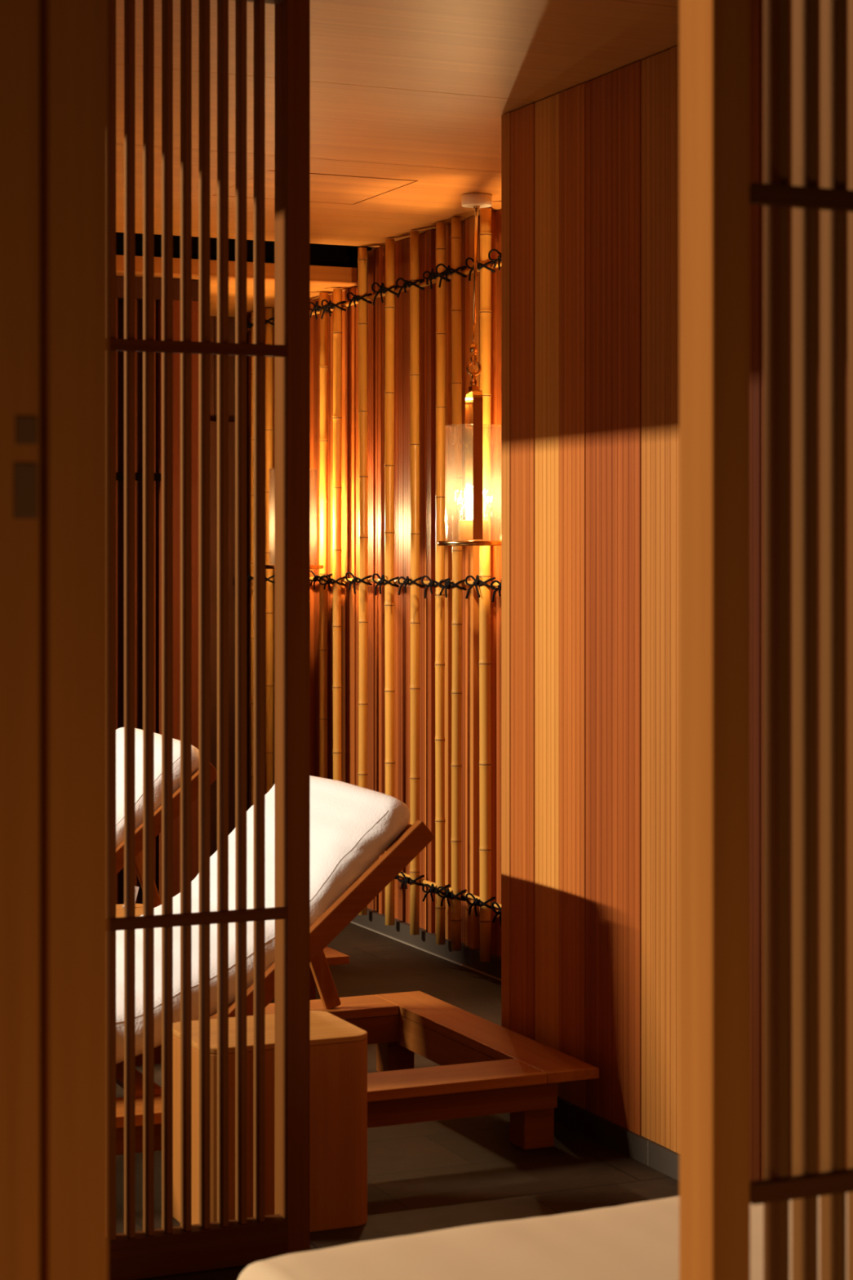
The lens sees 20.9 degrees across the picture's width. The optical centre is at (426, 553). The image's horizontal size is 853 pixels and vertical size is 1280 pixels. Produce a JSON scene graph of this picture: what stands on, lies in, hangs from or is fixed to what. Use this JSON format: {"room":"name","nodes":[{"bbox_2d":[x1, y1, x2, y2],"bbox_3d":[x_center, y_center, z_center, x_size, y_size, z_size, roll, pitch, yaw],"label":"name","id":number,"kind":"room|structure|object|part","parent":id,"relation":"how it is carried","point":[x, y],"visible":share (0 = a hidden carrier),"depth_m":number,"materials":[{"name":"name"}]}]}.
{"room":"spa relaxation room","nodes":[
{"label":"spa relaxation room","id":0,"kind":"room"},
{"bbox_2d":[209,315,248,811],"bbox_3d":[-2.258,0.000,10.131,3.450,3.000,0.240,0,0,-24],"label":"wall","id":1,"kind":"structure","parent":0,"point":[213,319],"depth_m":10.62,"materials":[{"name":"brown wood"}]},
{"bbox_2d":[209,421,235,857],"bbox_3d":[-1.015,0.445,10.496,0.380,2.090,0.075,0,0,-24],"label":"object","id":2,"kind":"structure","parent":1,"relation":"in","point":[213,424],"depth_m":10.51,"materials":[{"name":"brown wood"}]},
{"bbox_2d":[115,272,358,317],"bbox_3d":[-1.925,-1.292,9.513,3.240,0.415,1.640,0,0,-24],"label":"ceiling","id":3,"kind":"structure","parent":0,"point":[316,288],"depth_m":9.57,"materials":[{"name":"brown wood"}]},
{"bbox_2d":[265,564,323,568],"bbox_3d":[-0.546,-0.510,9.454,0.248,1.148,0.248,0,0,-24],"label":"pendant lantern","id":4,"kind":"object","parent":3,"relation":"hanging from","point":[267,566],"visible":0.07,"depth_m":9.38,"materials":[{"name":"gold metal"}]},
{"bbox_2d":[248,209,501,956],"bbox_3d":[0.079,0.000,8.834,0.222,3.000,4.500,0,0,-24],"label":"wall","id":5,"kind":"structure","parent":0,"point":[470,747],"depth_m":8.97,"materials":[{"name":"brown wood"}]},
{"bbox_2d":[115,254,356,284],"bbox_3d":[-1.677,-1.117,8.704,3.040,0.063,0.040,0,0,-24],"label":"trim","id":6,"kind":"structure","parent":5,"relation":"attached to","point":[326,274],"depth_m":9.12,"materials":[{"name":"brown wood"}]},
{"bbox_2d":[115,231,372,280],"bbox_3d":[-1.602,-1.300,8.781,3.240,0.400,0.040,0,0,-24],"label":"trim","id":7,"kind":"structure","parent":5,"relation":"attached to","point":[322,255],"depth_m":9.16,"materials":[{"name":"black"}]},
{"bbox_2d":[246,311,253,806],"bbox_3d":[-0.791,0.179,10.374,0.115,2.517,0.056,0,0,3],"label":"bamboo pole","id":8,"kind":"object","parent":5,"relation":"attached to","point":[248,576],"visible":0.38,"depth_m":10.36,"materials":[{"name":"brown wood"}]},
{"bbox_2d":[247,261,501,332],"bbox_3d":[-0.015,-1.015,8.732,0.017,0.020,4.350,0,0,-24],"label":"rod","id":9,"kind":"object","parent":8,"relation":"attached to","point":[464,272],"visible":0.27,"depth_m":8.90,"materials":[{"name":"brown wood"}]},
{"bbox_2d":[249,577,498,586],"bbox_3d":[-0.015,0.110,8.732,0.017,0.020,4.350,0,0,-24],"label":"rod","id":10,"kind":"object","parent":8,"relation":"attached to","point":[370,580],"visible":0.16,"depth_m":8.90,"materials":[{"name":"brown wood"}]},
{"bbox_2d":[398,872,501,908],"bbox_3d":[-0.015,1.238,8.732,0.017,0.020,4.350,0,0,-24],"label":"rod","id":11,"kind":"object","parent":8,"relation":"attached to","point":[421,881],"visible":0.11,"depth_m":8.61,"materials":[{"name":"brown wood"}]},
{"bbox_2d":[265,307,275,794],"bbox_3d":[-0.710,0.179,10.199,0.107,2.517,0.056,0,0,-1],"label":"bamboo pole","id":12,"kind":"object","parent":5,"relation":"attached to","point":[269,581],"visible":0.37,"depth_m":10.18,"materials":[{"name":"brown wood"}]},
{"bbox_2d":[310,292,332,778],"bbox_3d":[-0.447,0.179,9.596,0.115,2.517,0.056,0,0,3],"label":"bamboo pole","id":13,"kind":"object","parent":5,"relation":"attached to","point":[323,366],"visible":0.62,"depth_m":9.58,"materials":[{"name":"brown wood"}]},
{"bbox_2d":[319,288,346,781],"bbox_3d":[-0.385,0.179,9.455,0.115,2.517,0.057,0,0,3],"label":"bamboo pole","id":14,"kind":"object","parent":5,"relation":"attached to","point":[336,583],"visible":0.81,"depth_m":9.44,"materials":[{"name":"brown wood"}]},
{"bbox_2d":[345,247,372,915],"bbox_3d":[-0.270,0.112,9.200,0.109,2.652,0.056,0,0,0],"label":"bamboo pole","id":15,"kind":"object","parent":5,"relation":"attached to","point":[362,295],"visible":0.78,"depth_m":9.18,"materials":[{"name":"brown wood"}]},
{"bbox_2d":[371,238,399,925],"bbox_3d":[-0.160,0.112,8.950,0.111,2.652,0.056,0,0,1],"label":"bamboo pole","id":16,"kind":"object","parent":5,"relation":"attached to","point":[387,580],"visible":0.77,"depth_m":8.93,"materials":[{"name":"brown wood"}]},
{"bbox_2d":[395,231,424,934],"bbox_3d":[-0.062,0.112,8.728,0.110,2.652,0.056,0,0,1],"label":"bamboo pole","id":17,"kind":"object","parent":5,"relation":"attached to","point":[415,281],"visible":0.98,"depth_m":8.71,"materials":[{"name":"brown wood"}]},
{"bbox_2d":[350,908,501,981],"bbox_3d":[0.013,1.465,8.750,0.070,0.070,4.400,0,0,-24],"label":"baseboard","id":18,"kind":"structure","parent":5,"relation":"attached to","point":[468,957],"depth_m":8.69,"materials":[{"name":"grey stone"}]},
{"bbox_2d":[421,222,450,944],"bbox_3d":[0.034,0.112,8.512,0.108,2.652,0.056,0,0,0],"label":"bamboo pole","id":19,"kind":"object","parent":5,"relation":"attached to","point":[440,496],"visible":0.91,"depth_m":8.50,"materials":[{"name":"brown wood"}]},
{"bbox_2d":[435,217,466,951],"bbox_3d":[0.089,0.112,8.381,0.115,2.652,0.056,0,0,3],"label":"bamboo pole","id":20,"kind":"object","parent":5,"relation":"attached to","point":[455,271],"visible":0.98,"depth_m":8.36,"materials":[{"name":"brown wood"}]},
{"bbox_2d":[465,208,495,961],"bbox_3d":[0.190,0.112,8.158,0.108,2.652,0.056,0,0,2],"label":"bamboo pole","id":21,"kind":"object","parent":5,"relation":"attached to","point":[483,580],"visible":0.94,"depth_m":8.14,"materials":[{"name":"brown wood"}]},
{"bbox_2d":[488,248,501,926],"bbox_3d":[0.269,0.112,7.973,0.114,2.652,0.056,0,0,3],"label":"bamboo pole","id":22,"kind":"object","parent":5,"relation":"attached to","point":[499,259],"visible":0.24,"depth_m":7.98,"materials":[{"name":"brown"}]},
{"bbox_2d":[115,0,679,247],"bbox_3d":[-0.281,-1.370,5.789,3.240,0.300,6.420,0,0,-24],"label":"ceiling","id":23,"kind":"structure","parent":0,"point":[419,91],"depth_m":6.07,"materials":[{"name":"brown wood"}]},
{"bbox_2d":[213,169,415,204],"bbox_3d":[-0.382,-1.228,7.738,0.512,0.015,0.547,0,0,-24],"label":"ceiling access panel","id":24,"kind":"object","parent":23,"relation":"attached to","point":[324,188],"visible":0.64,"depth_m":7.72,"materials":[{"name":"brown wood"}]},
{"bbox_2d":[437,193,501,546],"bbox_3d":[0.161,-0.622,7.854,0.248,1.194,0.248,0,0,-24],"label":"pendant lantern","id":25,"kind":"object","parent":23,"relation":"hanging from","point":[473,531],"visible":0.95,"depth_m":7.83,"materials":[{"name":"gold metal"}]},
{"bbox_2d":[437,541,501,546],"bbox_3d":[0.161,-0.033,7.854,0.248,0.016,0.248,0,0,-24],"label":"tray","id":26,"kind":"object","parent":25,"relation":"on","point":[439,543],"depth_m":7.75,"materials":[{"name":"gold metal"}]},
{"bbox_3d":[0.161,-0.146,7.854,0.047,0.062,0.047,0,0,-24],"label":"bulb","id":27,"kind":"part","parent":25,"relation":"part of","materials":[{"name":"white glass"}]},
{"bbox_3d":[0.166,-0.943,7.868,0.010,0.474,0.036,0,0,21],"label":"rod","id":28,"kind":"part","parent":25,"relation":"part of","materials":[{"name":"gold metal"}]},
{"bbox_2d":[115,922,679,1279],"bbox_3d":[-3.283,1.550,3.415,10.750,0.100,11.900,0,0,-24],"label":"floor","id":29,"kind":"structure","parent":0,"point":[432,1175],"depth_m":5.64,"materials":[{"name":"stone"}]},
{"bbox_2d":[0,0,107,1279],"bbox_3d":[-0.589,0.148,2.358,0.526,2.696,0.070,0,0,-24],"label":"door","id":30,"kind":"structure","parent":29,"relation":"on","point":[54,53],"depth_m":2.42,"materials":[{"name":"brown wood"}]},
{"bbox_3d":[-0.622,0.148,2.351,0.460,2.696,0.035,0,0,-24],"label":"panel","id":31,"kind":"part","parent":30,"relation":"part of","materials":[{"name":"brown wood"}]},
{"bbox_3d":[-0.420,-0.065,2.421,0.025,0.058,0.004,0,0,-24],"label":"finger pull","id":32,"kind":"part","parent":30,"relation":"part of","materials":[{"name":"brown"}]},
{"bbox_3d":[-0.419,-0.129,2.421,0.023,0.029,0.004,0,0,-24],"label":"finger pull","id":33,"kind":"part","parent":30,"relation":"part of","materials":[{"name":"brown"}]},
{"bbox_2d":[115,903,142,917],"bbox_3d":[-0.991,1.288,6.892,0.393,0.425,0.310,0,0,-24],"label":"side table","id":34,"kind":"object","parent":29,"relation":"on","point":[139,907],"visible":0.05,"depth_m":6.96,"materials":[{"name":"brown wood"}]},
{"bbox_2d":[122,886,138,907],"bbox_3d":[-0.897,1.040,7.015,0.049,0.067,0.024,0,0,-4],"label":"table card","id":35,"kind":"object","parent":34,"relation":"on","point":[136,887],"visible":0.08,"depth_m":7.02,"materials":[{"name":"white paper"}]},
{"bbox_2d":[115,275,199,904],"bbox_3d":[-1.996,0.208,8.733,2.400,2.583,0.088,0,0,-24],"label":"wall","id":36,"kind":"structure","parent":29,"relation":"on","point":[119,280],"depth_m":9.14,"materials":[{"name":"brown wood"}]},
{"bbox_3d":[-2.089,0.250,8.721,2.220,2.500,0.015,0,0,-24],"label":"board panel","id":37,"kind":"part","parent":36,"relation":"part of","materials":[{"name":"brown wood"}]},
{"bbox_3d":[-2.065,-0.300,8.666,2.220,0.030,0.020,0,0,-24],"label":"rail","id":38,"kind":"part","parent":36,"relation":"part of","materials":[{"name":"black"}]},
{"bbox_3d":[-0.983,0.250,9.185,0.180,2.500,0.080,0,0,-24],"label":"post","id":39,"kind":"part","parent":36,"relation":"part of","materials":[{"name":"brown wood"}]},
{"bbox_2d":[107,0,310,1279],"bbox_3d":[-0.618,0.141,4.796,0.777,2.711,0.086,0,0,-24],"label":"lattice screen","id":40,"kind":"object","parent":29,"relation":"on","point":[188,1247],"visible":0.75,"depth_m":4.85,"materials":[{"name":"brown wood"}]},
{"bbox_3d":[-0.612,1.454,4.783,0.673,0.084,0.054,0,0,-24],"label":"rail","id":41,"kind":"part","parent":40,"relation":"part of","materials":[{"name":"brown wood"}]},
{"bbox_3d":[-0.604,-0.428,4.765,0.673,0.024,0.018,0,0,-24],"label":"rail","id":42,"kind":"part","parent":40,"relation":"part of","materials":[{"name":"brown wood"}]},
{"bbox_3d":[-0.604,0.762,4.765,0.673,0.024,0.018,0,0,-24],"label":"rail","id":43,"kind":"part","parent":40,"relation":"part of","materials":[{"name":"brown wood"}]},
{"bbox_3d":[-0.612,-1.194,4.783,0.673,0.043,0.054,0,0,-24],"label":"rail","id":44,"kind":"part","parent":40,"relation":"part of","materials":[{"name":"brown wood"}]},
{"bbox_2d":[115,762,349,999],"bbox_3d":[-1.675,1.084,7.387,2.630,0.832,1.120,0,0,-24],"label":"lounger","id":45,"kind":"object","parent":29,"relation":"on","point":[333,957],"visible":0.11,"depth_m":7.36,"materials":[{"name":"brown wood"}]},
{"bbox_2d":[115,727,199,848],"bbox_3d":[-1.849,0.936,7.357,2.154,0.669,0.839,0,0,-24],"label":"mattress","id":46,"kind":"object","parent":45,"relation":"on","point":[120,731],"visible":0.15,"depth_m":7.42,"materials":[{"name":"white fabric"}]},
{"bbox_3d":[-0.969,0.963,7.267,0.669,0.590,0.032,0,0,-24],"label":"backrest rail","id":47,"kind":"part","parent":45,"relation":"part of","materials":[{"name":"brown wood"}]},
{"bbox_3d":[-0.412,1.409,7.478,0.085,0.183,0.085,0,0,-24],"label":"leg","id":48,"kind":"part","parent":45,"relation":"part of","materials":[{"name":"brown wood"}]},
{"bbox_2d":[173,1010,367,1231],"bbox_3d":[-0.361,1.288,5.230,0.393,0.425,0.310,0,0,-24],"label":"side table","id":49,"kind":"object","parent":29,"relation":"on","point":[338,1047],"visible":0.48,"depth_m":5.13,"materials":[{"name":"brown wood"}]},
{"bbox_2d":[115,820,599,1155],"bbox_3d":[-0.996,1.084,5.774,2.630,0.832,1.120,0,0,-24],"label":"lounger","id":50,"kind":"object","parent":29,"relation":"on","point":[487,1068],"visible":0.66,"depth_m":5.78,"materials":[{"name":"brown wood"}]},
{"bbox_2d":[115,775,410,1063],"bbox_3d":[-1.169,0.938,5.745,2.156,0.666,0.850,0,0,-24],"label":"mattress","id":51,"kind":"object","parent":50,"relation":"on","point":[351,825],"visible":0.33,"depth_m":5.79,"materials":[{"name":"white fabric"}]},
{"bbox_3d":[-0.290,0.963,5.654,0.669,0.590,0.032,0,0,-24],"label":"backrest rail","id":52,"kind":"part","parent":50,"relation":"part of","materials":[{"name":"brown wood"}]},
{"bbox_3d":[-0.090,1.409,6.674,0.085,0.183,0.085,0,0,-24],"label":"leg","id":53,"kind":"part","parent":50,"relation":"part of","materials":[{"name":"brown wood"}]},
{"bbox_3d":[0.267,1.409,5.865,0.085,0.183,0.085,0,0,-24],"label":"leg","id":54,"kind":"part","parent":50,"relation":"part of","materials":[{"name":"brown wood"}]},
{"bbox_2d":[679,0,852,1279],"bbox_3d":[0.733,0.141,2.944,0.897,2.711,0.086,0,0,-24],"label":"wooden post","id":55,"kind":"object","parent":29,"relation":"on","point":[717,1192],"visible":1,"depth_m":2.78,"materials":[{"name":"brown wood"}]},
{"bbox_3d":[0.747,-0.428,2.913,0.793,0.024,0.018,0,0,-24],"label":"rail","id":56,"kind":"part","parent":55,"relation":"part of","materials":[{"name":"brown wood"}]},
{"bbox_3d":[0.747,0.762,2.913,0.793,0.024,0.018,0,0,-24],"label":"rail","id":57,"kind":"part","parent":55,"relation":"part of","materials":[{"name":"brown wood"}]},
{"bbox_3d":[0.510,1.350,3.439,1.450,0.300,0.840,0,0,-24],"label":"daybed","id":58,"kind":"object","parent":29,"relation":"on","visible":0,"materials":[{"name":"cream terry cloth"}]},
{"bbox_2d":[237,1192,848,1279],"bbox_3d":[0.517,1.152,3.407,1.446,0.262,0.825,0,0,-24],"label":"mattress","id":59,"kind":"object","parent":58,"relation":"on","point":[637,1241],"visible":0.67,"depth_m":3.42,"materials":[{"name":"white fabric"}]},
{"bbox_2d":[511,44,679,1153],"bbox_3d":[1.557,0.140,4.568,0.962,2.720,4.500,0,0,-24],"label":"wall","id":60,"kind":"structure","parent":0,"point":[595,162],"depth_m":5.91,"materials":[{"name":"brown wood"}]},
{"bbox_2d":[501,111,511,1030],"bbox_3d":[0.233,0.141,6.413,0.031,2.718,0.053,0,0,-24],"label":"trim","id":61,"kind":"structure","parent":60,"relation":"attached to","point":[505,118],"depth_m":6.40,"materials":[{"name":"brown wood"}]},
{"bbox_2d":[554,1096,679,1181],"bbox_3d":[0.724,1.470,5.282,0.026,0.060,2.520,0,0,-24],"label":"baseboard","id":62,"kind":"structure","parent":60,"relation":"attached to","point":[661,1158],"depth_m":5.80,"materials":[{"name":"black wood"}]},
{"bbox_2d":[750,0,848,1181],"bbox_3d":[1.322,0.140,3.679,0.190,2.720,3.232,0,0,-24],"label":"wall","id":63,"kind":"structure","parent":0,"point":[756,6],"depth_m":4.86,"materials":[{"name":"brown wood"}]}
]}

